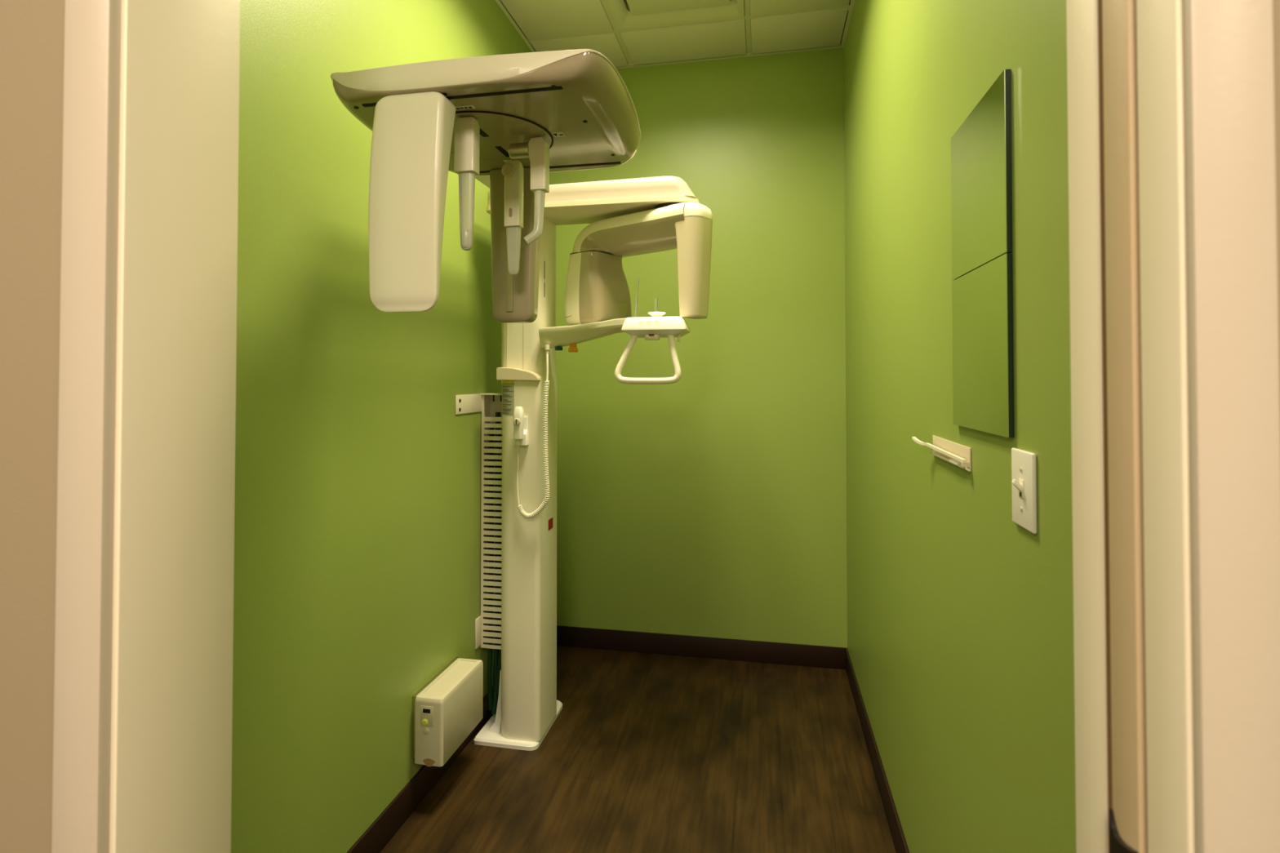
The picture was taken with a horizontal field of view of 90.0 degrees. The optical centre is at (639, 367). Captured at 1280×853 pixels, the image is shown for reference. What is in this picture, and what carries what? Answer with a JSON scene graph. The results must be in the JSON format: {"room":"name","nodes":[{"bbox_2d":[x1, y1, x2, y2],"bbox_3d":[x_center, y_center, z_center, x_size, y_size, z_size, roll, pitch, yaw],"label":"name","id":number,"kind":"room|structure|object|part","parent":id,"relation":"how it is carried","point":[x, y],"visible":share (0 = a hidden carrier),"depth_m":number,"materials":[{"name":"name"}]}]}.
{"room":"radiology room","nodes":[
{"label":"radiology room","id":0,"kind":"room"},
{"bbox_2d":[231,0,532,852],"bbox_3d":[-0.785,-0.199,2.221,0.100,3.316,2.721,0,-1,11],"label":"wall","id":1,"kind":"structure","parent":0,"point":[357,577],"depth_m":1.74,"materials":[{"name":"green paint"}]},
{"bbox_2d":[346,693,498,852],"bbox_3d":[-0.740,1.405,2.135,0.010,0.104,2.618,0,-1,11],"label":"baseboard","id":2,"kind":"structure","parent":1,"relation":"attached to","point":[377,836],"depth_m":2.04,"materials":[{"name":"brown wood"}]},
{"bbox_2d":[412,657,483,767],"bbox_3d":[-0.667,1.192,2.238,0.114,0.219,0.326,0,-1,11],"label":"box","id":3,"kind":"object","parent":1,"relation":"attached to","point":[447,708],"visible":1,"depth_m":2.14,"materials":[{"name":"plastic"}]},
{"bbox_2d":[422,708,430,713],"bbox_3d":[-0.695,1.120,2.085,0.026,0.013,0.005,0,-1,11],"label":"socket","id":4,"kind":"object","parent":3,"relation":"attached to","point":[424,710],"depth_m":2.08,"materials":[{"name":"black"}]},
{"bbox_3d":[-0.715,1.189,2.257,0.012,0.202,0.307,0,-1,11],"label":"mounting plate","id":5,"kind":"part","parent":3,"relation":"part of","materials":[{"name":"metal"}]},
{"bbox_2d":[455,392,502,649],"bbox_3d":[-0.615,0.623,2.538,0.104,1.038,0.303,0,-1,11],"label":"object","id":6,"kind":"object","parent":1,"relation":"attached to","point":[488,404],"visible":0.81,"depth_m":2.61,"materials":[{"name":"plastic"}]},
{"bbox_2d":[487,427,493,710],"bbox_3d":[-0.614,0.822,2.632,0.025,1.151,0.043,0,-1,-15],"label":"cable","id":7,"kind":"object","parent":6,"relation":"in","point":[490,651],"visible":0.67,"depth_m":2.63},
{"bbox_3d":[-0.598,0.111,2.646,0.100,0.006,0.072,0,-1,11],"label":"plate","id":8,"kind":"part","parent":6,"relation":"part of","materials":[{"name":"white plastic"}]},
{"bbox_2d":[492,412,500,696],"bbox_3d":[-0.594,0.777,2.644,0.025,1.181,0.038,1,-1,-42],"label":"cable","id":9,"kind":"object","parent":6,"relation":"in","point":[497,414],"visible":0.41,"depth_m":2.63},
{"bbox_2d":[491,427,502,714],"bbox_3d":[-0.578,0.827,2.620,0.059,1.161,0.022,1,-1,-41],"label":"cable","id":10,"kind":"object","parent":6,"relation":"attached to","point":[499,667],"visible":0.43,"depth_m":2.60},
{"bbox_2d":[380,645,896,852],"bbox_3d":[0.006,1.454,0.527,5.000,0.050,5.686,0,-1,11],"label":"floor","id":11,"kind":"structure","parent":0,"point":[643,753],"depth_m":2.30,"materials":[{"name":"brown wood"}]},
{"bbox_2d":[330,48,712,751],"bbox_3d":[-0.278,0.365,1.972,0.933,2.179,1.603,0,-1,11],"label":"machine","id":12,"kind":"object","parent":11,"relation":"on","point":[505,122],"visible":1,"depth_m":1.66,"materials":[{"name":"white plastic"}]},
{"bbox_2d":[455,106,472,109],"bbox_3d":[-0.368,-0.521,1.288,0.061,0.001,0.008,0,-1,11],"label":"print","id":13,"kind":"object","parent":12,"relation":"on","point":[456,108],"depth_m":1.29,"materials":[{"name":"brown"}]},
{"bbox_3d":[-0.359,-0.327,1.327,0.035,0.171,0.019,0,-1,11],"label":"ear rod","id":14,"kind":"part","parent":12,"relation":"part of","materials":[{"name":"white plastic"}]},
{"bbox_3d":[-0.501,-0.652,2.104,0.065,0.082,0.745,0,-1,11],"label":"head scan arm","id":15,"kind":"part","parent":12,"relation":"part of","materials":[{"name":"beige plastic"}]},
{"bbox_3d":[-0.309,-0.289,1.565,0.038,0.128,0.019,0,-1,11],"label":"ear rod","id":16,"kind":"part","parent":12,"relation":"part of","materials":[{"name":"white plastic"}]},
{"bbox_3d":[-0.489,1.455,2.632,0.258,0.022,0.352,0,-1,11],"label":"plate","id":17,"kind":"part","parent":12,"relation":"part of","materials":[{"name":"white plastic"}]},
{"bbox_2d":[512,353,549,519],"bbox_3d":[-0.413,0.260,2.451,0.141,0.641,0.060,0,-1,0],"label":"switch","id":18,"kind":"object","parent":12,"relation":"hanging from","point":[518,412],"visible":1,"depth_m":2.44,"materials":[{"name":"white plastic"}]},
{"bbox_3d":[-0.467,0.410,2.459,0.014,0.257,0.037,0,-1,-14],"label":"tail cord","id":19,"kind":"part","parent":18,"relation":"part of","materials":[{"name":"beige plastic"}]},
{"bbox_3d":[-0.358,-0.001,2.470,0.009,0.119,0.029,0,-1,-6],"label":"plain cord","id":20,"kind":"part","parent":18,"relation":"part of","materials":[{"name":"beige plastic"}]},
{"bbox_3d":[-0.236,-0.337,1.431,0.048,0.128,0.025,0,-1,-13],"label":"nose rod","id":21,"kind":"part","parent":12,"relation":"part of","materials":[{"name":"white plastic"}]},
{"bbox_2d":[545,344,549,353],"bbox_3d":[-0.359,-0.071,2.482,0.018,0.034,0.018,0,-1,11],"label":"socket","id":22,"kind":"object","parent":12,"relation":"attached to","point":[547,346],"depth_m":2.47,"materials":[{"name":"beige plastic"}]},
{"bbox_3d":[-0.316,-0.072,2.494,0.030,0.014,0.030,0,-1,11],"label":"selector knob","id":23,"kind":"part","parent":12,"relation":"part of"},
{"bbox_3d":[-0.259,-0.076,2.482,0.038,0.034,0.038,0,-1,11],"label":"emergency knob","id":24,"kind":"part","parent":12,"relation":"part of","materials":[{"name":"orange plastic"}]},
{"bbox_3d":[-0.200,-0.127,2.446,0.435,0.102,0.104,-1,-1,27],"label":"support arm","id":25,"kind":"part","parent":12,"relation":"part of","materials":[{"name":"beige plastic"}]},
{"bbox_3d":[-0.012,-0.248,2.325,0.021,0.159,0.008,1,-1,-44],"label":"temple rod","id":26,"kind":"part","parent":12,"relation":"part of","materials":[{"name":"white plastic"}]},
{"bbox_3d":[0.029,-0.032,2.255,0.238,0.184,0.057,0,-1,11],"label":"handle","id":27,"kind":"part","parent":12,"relation":"part of","materials":[{"name":"beige plastic"}]},
{"bbox_3d":[0.060,-0.143,2.304,0.229,0.066,0.150,0,-1,11],"label":"control panel","id":28,"kind":"part","parent":12,"relation":"part of","materials":[{"name":"white plastic"}]},
{"bbox_3d":[0.058,-0.223,2.316,0.017,0.056,0.017,0,-1,11],"label":"bite rod","id":29,"kind":"part","parent":12,"relation":"part of","materials":[{"name":"white plastic"}]},
{"bbox_2d":[0,0,1279,852],"bbox_3d":[0.015,-0.228,0.601,5.000,3.316,0.149,0,-1,11],"label":"wall","id":30,"kind":"structure","parent":0,"point":[32,32],"depth_m":0.67,"materials":[{"name":"paint"}]},
{"bbox_2d":[51,0,121,852],"bbox_3d":[-0.558,0.211,0.644,0.057,2.440,0.016,0,-1,11],"label":"trim","id":31,"kind":"structure","parent":30,"relation":"attached to","point":[85,532],"depth_m":0.64,"materials":[{"name":"paint"}]},
{"bbox_2d":[109,0,239,852],"bbox_3d":[-0.518,0.233,0.713,0.019,2.400,0.143,0,-1,11],"label":"trim","id":32,"kind":"structure","parent":30,"relation":"attached to","point":[171,771],"depth_m":0.70,"materials":[{"name":"paint"}]},
{"bbox_2d":[1066,0,1108,852],"bbox_3d":[0.414,0.230,0.577,0.020,2.400,0.055,0,-1,11],"label":"trim","id":33,"kind":"structure","parent":30,"relation":"attached to","point":[1082,42],"depth_m":0.58,"materials":[{"name":"paint"}]},
{"bbox_2d":[1097,0,1112,852],"bbox_3d":[0.409,0.240,0.547,0.018,2.380,0.005,0,-1,11],"label":"trim","id":34,"kind":"structure","parent":30,"relation":"attached to","point":[1100,2],"depth_m":0.55,"materials":[{"name":"white wood"}]},
{"bbox_2d":[1102,0,1148,852],"bbox_3d":[0.843,0.234,0.428,0.932,2.372,0.040,0,-1,11],"label":"door","id":35,"kind":"structure","parent":30,"relation":"in","point":[1128,817],"depth_m":0.51,"materials":[{"name":"beige wood"}]},
{"bbox_3d":[0.388,0.448,0.513,0.006,0.162,0.036,0,-1,11],"label":"edge pull","id":36,"kind":"part","parent":35,"relation":"part of","materials":[{"name":"black metal"}]},
{"bbox_2d":[1136,0,1194,852],"bbox_3d":[0.392,0.228,0.466,0.020,2.400,0.050,0,-1,11],"label":"trim","id":37,"kind":"structure","parent":30,"relation":"attached to","point":[1170,786],"depth_m":0.47,"materials":[{"name":"paint"}]},
{"bbox_2d":[1181,0,1279,852],"bbox_3d":[0.405,0.208,0.434,0.050,2.440,0.013,0,-1,11],"label":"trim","id":38,"kind":"structure","parent":30,"relation":"attached to","point":[1228,121],"depth_m":0.43,"materials":[{"name":"paint"}]},
{"bbox_2d":[495,0,854,68],"bbox_3d":[0.008,-1.720,2.043,1.535,0.222,2.618,0,-1,11],"label":"ceiling","id":39,"kind":"structure","parent":0,"point":[777,26],"depth_m":3.04,"materials":[{"name":"tile"}]},
{"bbox_2d":[605,0,744,30],"bbox_3d":[0.132,-1.647,2.683,0.587,0.104,0.584,0,-1,11],"label":"ceiling light panel","id":40,"kind":"object","parent":39,"relation":"in","point":[627,15],"visible":1,"depth_m":2.88,"materials":[{"name":"beige plastic"}]},
{"bbox_3d":[0.145,-1.601,2.681,0.441,0.012,0.362,0,-1,11],"label":"plate","id":41,"kind":"part","parent":40,"relation":"part of","materials":[{"name":"white plastic"}]},
{"bbox_2d":[549,18,847,648],"bbox_3d":[0.269,-0.180,3.350,1.535,3.316,0.100,0,-1,11],"label":"wall","id":42,"kind":"structure","parent":0,"point":[711,502],"depth_m":3.26,"materials":[{"name":"green paint"}]},
{"bbox_2d":[556,625,845,669],"bbox_3d":[0.258,1.425,3.268,1.515,0.104,0.010,0,-1,11],"label":"baseboard","id":43,"kind":"structure","parent":42,"relation":"attached to","point":[779,653],"depth_m":3.25,"materials":[{"name":"brown wood"}]},
{"bbox_2d":[844,0,1076,852],"bbox_3d":[0.820,-0.205,1.907,0.100,3.316,2.721,0,-1,11],"label":"wall","id":44,"kind":"structure","parent":0,"point":[961,644],"depth_m":1.38,"materials":[{"name":"green paint"}]},
{"bbox_2d":[844,648,909,852],"bbox_3d":[0.757,1.400,1.842,0.010,0.104,2.618,0,-1,11],"label":"baseboard","id":45,"kind":"structure","parent":44,"relation":"attached to","point":[900,842],"depth_m":2.22,"materials":[{"name":"brown wood"}]},
{"bbox_2d":[911,435,971,471],"bbox_3d":[0.660,0.181,1.395,0.035,0.046,0.327,0,-1,7],"label":"wall rack","id":46,"kind":"object","parent":44,"relation":"attached to","point":[958,455],"visible":1,"depth_m":1.34,"materials":[{"name":"beige plastic"}]},
{"bbox_3d":[0.655,0.177,1.397,0.023,0.021,0.324,0,-1,7],"label":"bent arm","id":47,"kind":"part","parent":46,"relation":"part of","materials":[{"name":"beige plastic"}]},
{"bbox_3d":[0.663,0.181,1.369,0.003,0.046,0.277,0,-1,11],"label":"plate","id":48,"kind":"part","parent":46,"relation":"part of","materials":[{"name":"beige plastic"}]},
{"bbox_2d":[951,68,1012,279],"bbox_3d":[0.621,-0.330,1.176,0.010,0.296,0.302,0,-1,11],"label":"wall mirror","id":49,"kind":"object","parent":44,"relation":"attached to","point":[981,190],"visible":0.96,"depth_m":1.13,"materials":[{"name":"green mirror"}]},
{"bbox_2d":[951,253,1014,437],"bbox_3d":[0.621,-0.033,1.171,0.010,0.295,0.302,0,-1,11],"label":"wall mirror","id":50,"kind":"object","parent":44,"relation":"attached to","point":[983,351],"visible":1,"depth_m":1.13,"materials":[{"name":"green mirror"}]},
{"bbox_2d":[1011,447,1037,533],"bbox_3d":[0.579,0.186,0.977,0.019,0.118,0.084,0,-1,11],"label":"light switch","id":51,"kind":"object","parent":44,"relation":"attached to","point":[1024,464],"visible":1,"depth_m":0.96,"materials":[{"name":"white plastic"}]},
{"bbox_3d":[0.582,0.185,0.977,0.002,0.028,0.020,0,-1,11],"label":"toggle frame","id":52,"kind":"part","parent":51,"relation":"part of","materials":[{"name":"beige plastic"}]}
]}

